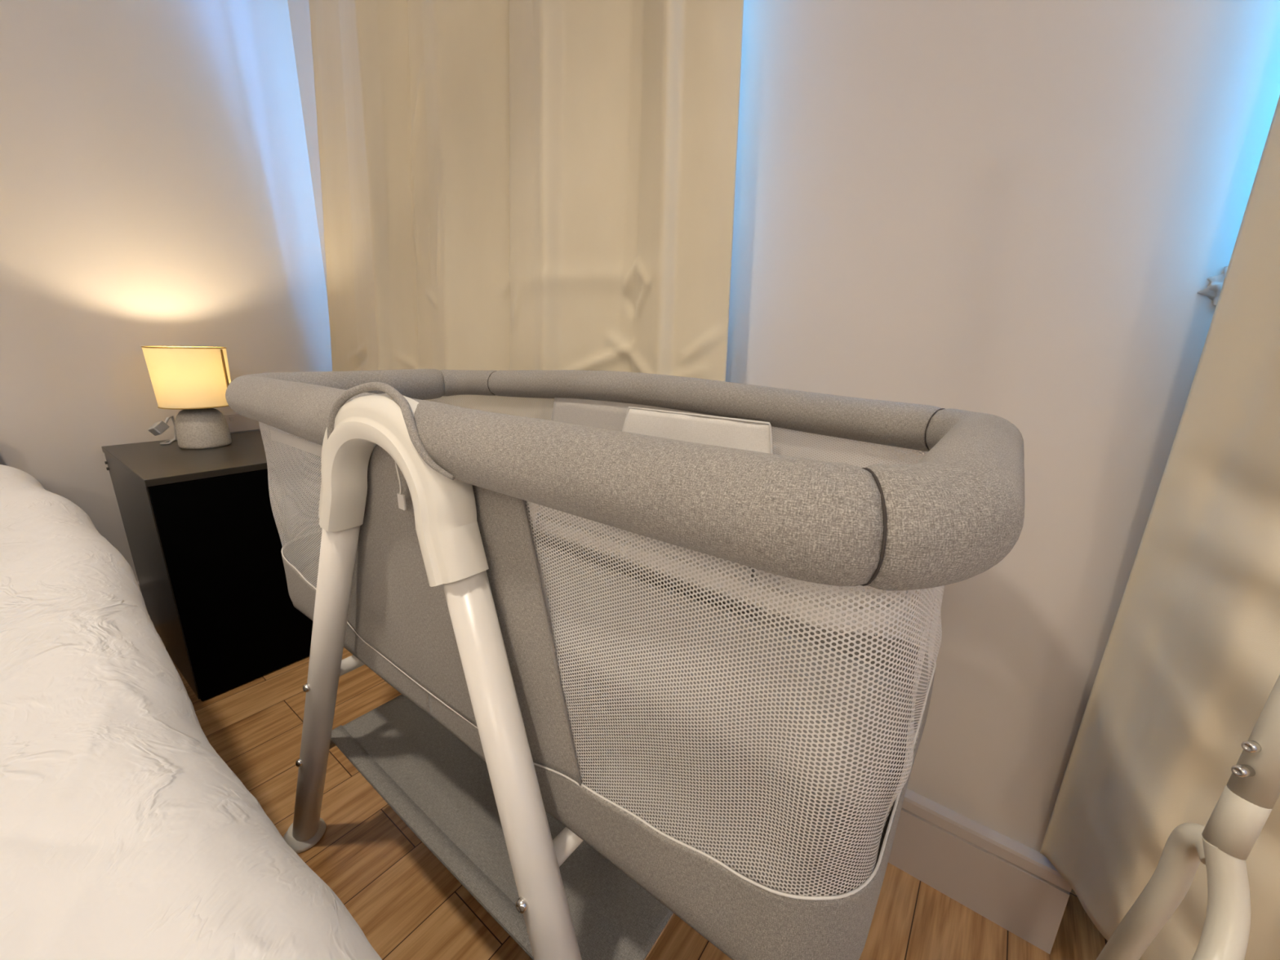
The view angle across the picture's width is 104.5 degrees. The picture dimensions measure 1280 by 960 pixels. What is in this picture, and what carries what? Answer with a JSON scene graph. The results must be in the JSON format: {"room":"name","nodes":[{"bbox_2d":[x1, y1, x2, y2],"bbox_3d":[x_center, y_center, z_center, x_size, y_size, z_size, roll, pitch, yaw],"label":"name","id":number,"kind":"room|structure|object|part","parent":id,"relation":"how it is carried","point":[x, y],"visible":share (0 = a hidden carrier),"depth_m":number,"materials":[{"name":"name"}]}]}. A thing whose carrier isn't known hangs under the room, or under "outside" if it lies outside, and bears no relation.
{"room":"bedroom","nodes":[
{"label":"bedroom","id":0,"kind":"room"},
{"bbox_2d":[0,0,332,581],"bbox_3d":[-2.014,-0.564,0.613,0.120,2.400,3.550,12,19,35],"label":"wall","id":1,"kind":"structure","parent":0,"point":[156,185],"depth_m":1.36,"materials":[{"name":"white paint"}]},
{"bbox_2d":[223,413,269,432],"bbox_3d":[-1.287,-0.190,1.619,0.013,0.058,0.135,12,19,35],"label":"wall socket","id":2,"kind":"object","parent":1,"relation":"attached to","point":[236,422],"visible":0.44,"depth_m":1.60,"materials":[{"name":"beige paint"}]},
{"bbox_2d":[169,647,1107,959],"bbox_3d":[-0.350,0.986,-0.188,4.200,0.100,3.700,12,19,35],"label":"floor","id":3,"kind":"structure","parent":0,"point":[406,903],"depth_m":0.82,"materials":[{"name":"brown wood"}]},
{"bbox_2d":[101,430,320,701],"bbox_3d":[-1.140,0.182,1.448,0.532,0.561,0.442,12,19,35],"label":"nightstand","id":4,"kind":"object","parent":3,"relation":"on","point":[202,535],"visible":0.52,"depth_m":1.21,"materials":[{"name":"grey wood"}]},
{"bbox_2d":[147,416,177,444],"bbox_3d":[-1.339,-0.151,1.435,0.053,0.080,0.181,1,15,-3],"label":"plug","id":5,"kind":"object","parent":4,"relation":"on","point":[158,428],"visible":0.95,"depth_m":1.37,"materials":[{"name":"white plastic"}]},
{"bbox_2d":[141,346,231,448],"bbox_3d":[-1.222,-0.227,1.363,0.171,0.270,0.171,12,19,35],"label":"table lamp","id":6,"kind":"object","parent":4,"relation":"on","point":[194,380],"visible":0.89,"depth_m":1.31,"materials":[{"name":"fabric"}]},
{"bbox_3d":[-1.219,-0.356,1.328,0.171,0.003,0.171,12,19,35],"label":"shade trim","id":7,"kind":"part","parent":6,"relation":"part of","materials":[{"name":"beige fabric"}]},
{"bbox_3d":[-1.220,-0.281,1.348,0.169,0.155,0.169,12,19,35],"label":"lamp shade","id":8,"kind":"part","parent":6,"relation":"part of","materials":[{"name":"beige fabric"}]},
{"bbox_3d":[-1.222,-0.206,1.368,0.161,0.003,0.161,12,19,35],"label":"shade trim","id":9,"kind":"part","parent":6,"relation":"part of","materials":[{"name":"beige fabric"}]},
{"bbox_3d":[-1.133,-0.081,1.378,0.532,0.016,0.440,12,19,35],"label":"panel","id":10,"kind":"part","parent":4,"relation":"part of","materials":[{"name":"grey"}]},
{"bbox_3d":[-0.935,0.233,1.303,0.019,0.539,0.432,12,19,35],"label":"door","id":11,"kind":"part","parent":4,"relation":"part of","materials":[{"name":"black wood"}]},
{"bbox_2d":[225,368,1024,959],"bbox_3d":[-0.139,0.256,0.764,1.044,0.820,0.583,12,19,35],"label":"crib","id":12,"kind":"object","parent":3,"relation":"on","point":[429,574],"visible":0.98,"depth_m":0.43,"materials":[{"name":"grey fabric"}]},
{"bbox_3d":[-0.448,-0.092,0.656,0.396,0.074,0.070,12,19,35],"label":"rail","id":13,"kind":"part","parent":12,"relation":"part of","materials":[{"name":"grey fabric"}]},
{"bbox_3d":[-0.473,0.331,0.734,0.297,0.667,0.039,9,17,27],"label":"leg","id":14,"kind":"part","parent":12,"relation":"part of","materials":[{"name":"white metal"}]},
{"bbox_3d":[-0.252,-0.013,0.513,0.003,0.056,0.013,-12,20,-40],"label":"cord","id":15,"kind":"part","parent":12,"relation":"part of","materials":[{"name":"white plastic"}]},
{"bbox_3d":[-0.403,-0.009,0.901,0.309,0.297,0.409,12,19,35],"label":"panel","id":16,"kind":"part","parent":12,"relation":"part of","materials":[{"name":"white plastic"}]},
{"bbox_3d":[-0.254,0.107,0.559,0.508,0.305,0.006,12,19,35],"label":"panel","id":17,"kind":"part","parent":12,"relation":"part of","materials":[{"name":"grey fabric"}]},
{"bbox_3d":[-0.364,-0.209,1.066,0.166,0.059,0.073,6,16,16],"label":"rail","id":18,"kind":"part","parent":12,"relation":"part of","materials":[{"name":"grey fabric"}]},
{"bbox_2d":[330,693,673,959],"bbox_3d":[-0.142,0.431,0.812,0.592,0.015,0.441,12,19,35],"label":"storage shelf","id":19,"kind":"object","parent":12,"relation":"attached to","point":[438,786],"depth_m":0.66,"materials":[{"name":"grey fabric"}]},
{"bbox_3d":[-0.079,0.417,0.450,0.039,0.667,0.297,-14,21,-43],"label":"leg","id":20,"kind":"part","parent":12,"relation":"part of","materials":[{"name":"white metal"}]},
{"bbox_2d":[301,542,910,895],"bbox_3d":[-0.138,0.225,0.756,0.948,0.049,0.372,12,19,35],"label":"mesh panel","id":21,"kind":"object","parent":12,"relation":"on","point":[832,655],"visible":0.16,"depth_m":0.54,"materials":[{"name":"fabric"}]},
{"bbox_3d":[-0.082,-0.017,0.394,0.516,0.066,0.073,12,19,35],"label":"rail","id":22,"kind":"part","parent":12,"relation":"part of","materials":[{"name":"grey fabric"}]},
{"bbox_3d":[-0.015,0.019,0.865,0.508,0.325,0.005,12,19,35],"label":"panel","id":23,"kind":"part","parent":12,"relation":"part of","materials":[{"name":"grey fabric"}]},
{"bbox_3d":[0.028,-0.135,0.796,0.812,0.070,0.057,12,19,35],"label":"rail","id":24,"kind":"part","parent":12,"relation":"part of","materials":[{"name":"grey fabric"}]},
{"bbox_3d":[0.135,0.110,0.512,0.312,0.296,0.407,12,19,35],"label":"panel","id":25,"kind":"part","parent":12,"relation":"part of","materials":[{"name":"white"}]},
{"bbox_3d":[-0.139,0.259,0.765,0.960,0.002,0.383,12,19,35],"label":"panel","id":26,"kind":"part","parent":12,"relation":"part of","materials":[{"name":"grey fabric"}]},
{"bbox_2d":[1096,674,1279,959],"bbox_3d":[0.440,0.163,0.335,0.099,1.254,0.215,12,19,35],"label":"stand","id":27,"kind":"object","parent":3,"relation":"on","point":[1244,806],"visible":1,"depth_m":0.40,"materials":[{"name":"beige metal"}]},
{"bbox_3d":[0.479,0.521,0.503,0.041,0.474,0.084,-2,15,-12],"label":"leg","id":28,"kind":"part","parent":27,"relation":"part of","materials":[{"name":"beige metal"}]},
{"bbox_3d":[0.412,0.539,0.417,0.177,0.485,0.041,-9,18,-33],"label":"leg","id":29,"kind":"part","parent":27,"relation":"part of","materials":[{"name":"beige"}]},
{"bbox_3d":[-1.153,0.556,-0.033,2.370,0.615,1.664,12,19,35],"label":"bed","id":30,"kind":"object","parent":3,"relation":"on","visible":0},
{"bbox_2d":[0,464,382,959],"bbox_3d":[-1.069,0.480,-0.054,2.379,0.372,1.764,12,19,35],"label":"duvet","id":31,"kind":"object","parent":30,"relation":"on","point":[125,834],"visible":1,"depth_m":0.37,"materials":[{"name":"white fabric"}]},
{"bbox_2d":[287,0,1279,852],"bbox_3d":[0.577,-0.514,0.645,4.000,2.400,0.260,12,19,35],"label":"wall","id":32,"kind":"structure","parent":0,"point":[1019,212],"depth_m":0.65,"materials":[{"name":"white paint"}]},
{"bbox_2d":[888,788,1071,954],"bbox_3d":[-0.256,0.442,1.354,2.186,0.147,0.020,12,19,35],"label":"baseboard","id":33,"kind":"structure","parent":32,"relation":"attached to","point":[1005,881],"depth_m":0.77,"materials":[{"name":"beige paint"}]},
{"bbox_2d":[1196,266,1227,305],"bbox_3d":[0.628,-0.201,0.517,0.062,0.052,0.032,12,19,35],"label":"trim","id":34,"kind":"structure","parent":32,"relation":"attached to","point":[1212,291],"depth_m":0.53,"materials":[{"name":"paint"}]},
{"bbox_3d":[1.134,-1.387,-0.236,1.400,0.022,0.094,12,19,35],"label":"curtain rod","id":35,"kind":"object","parent":32,"relation":"attached to","visible":0},
{"bbox_2d":[1040,95,1279,959],"bbox_3d":[1.027,-0.342,-0.010,1.265,2.100,0.182,14,19,38],"label":"curtain","id":36,"kind":"object","parent":35,"relation":"hanging from","point":[1189,666],"visible":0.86,"depth_m":0.52,"materials":[{"name":"beige fabric"}]},
{"bbox_3d":[-0.416,-1.725,0.880,1.600,0.022,0.094,12,19,35],"label":"curtain rod","id":37,"kind":"object","parent":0,"visible":0},
{"bbox_2d":[308,0,743,528],"bbox_3d":[-0.477,-0.692,1.173,1.597,2.120,0.095,12,19,35],"label":"curtain","id":38,"kind":"object","parent":37,"relation":"hanging from","point":[506,184],"visible":0.56,"depth_m":1.00,"materials":[{"name":"beige fabric"}]}
]}

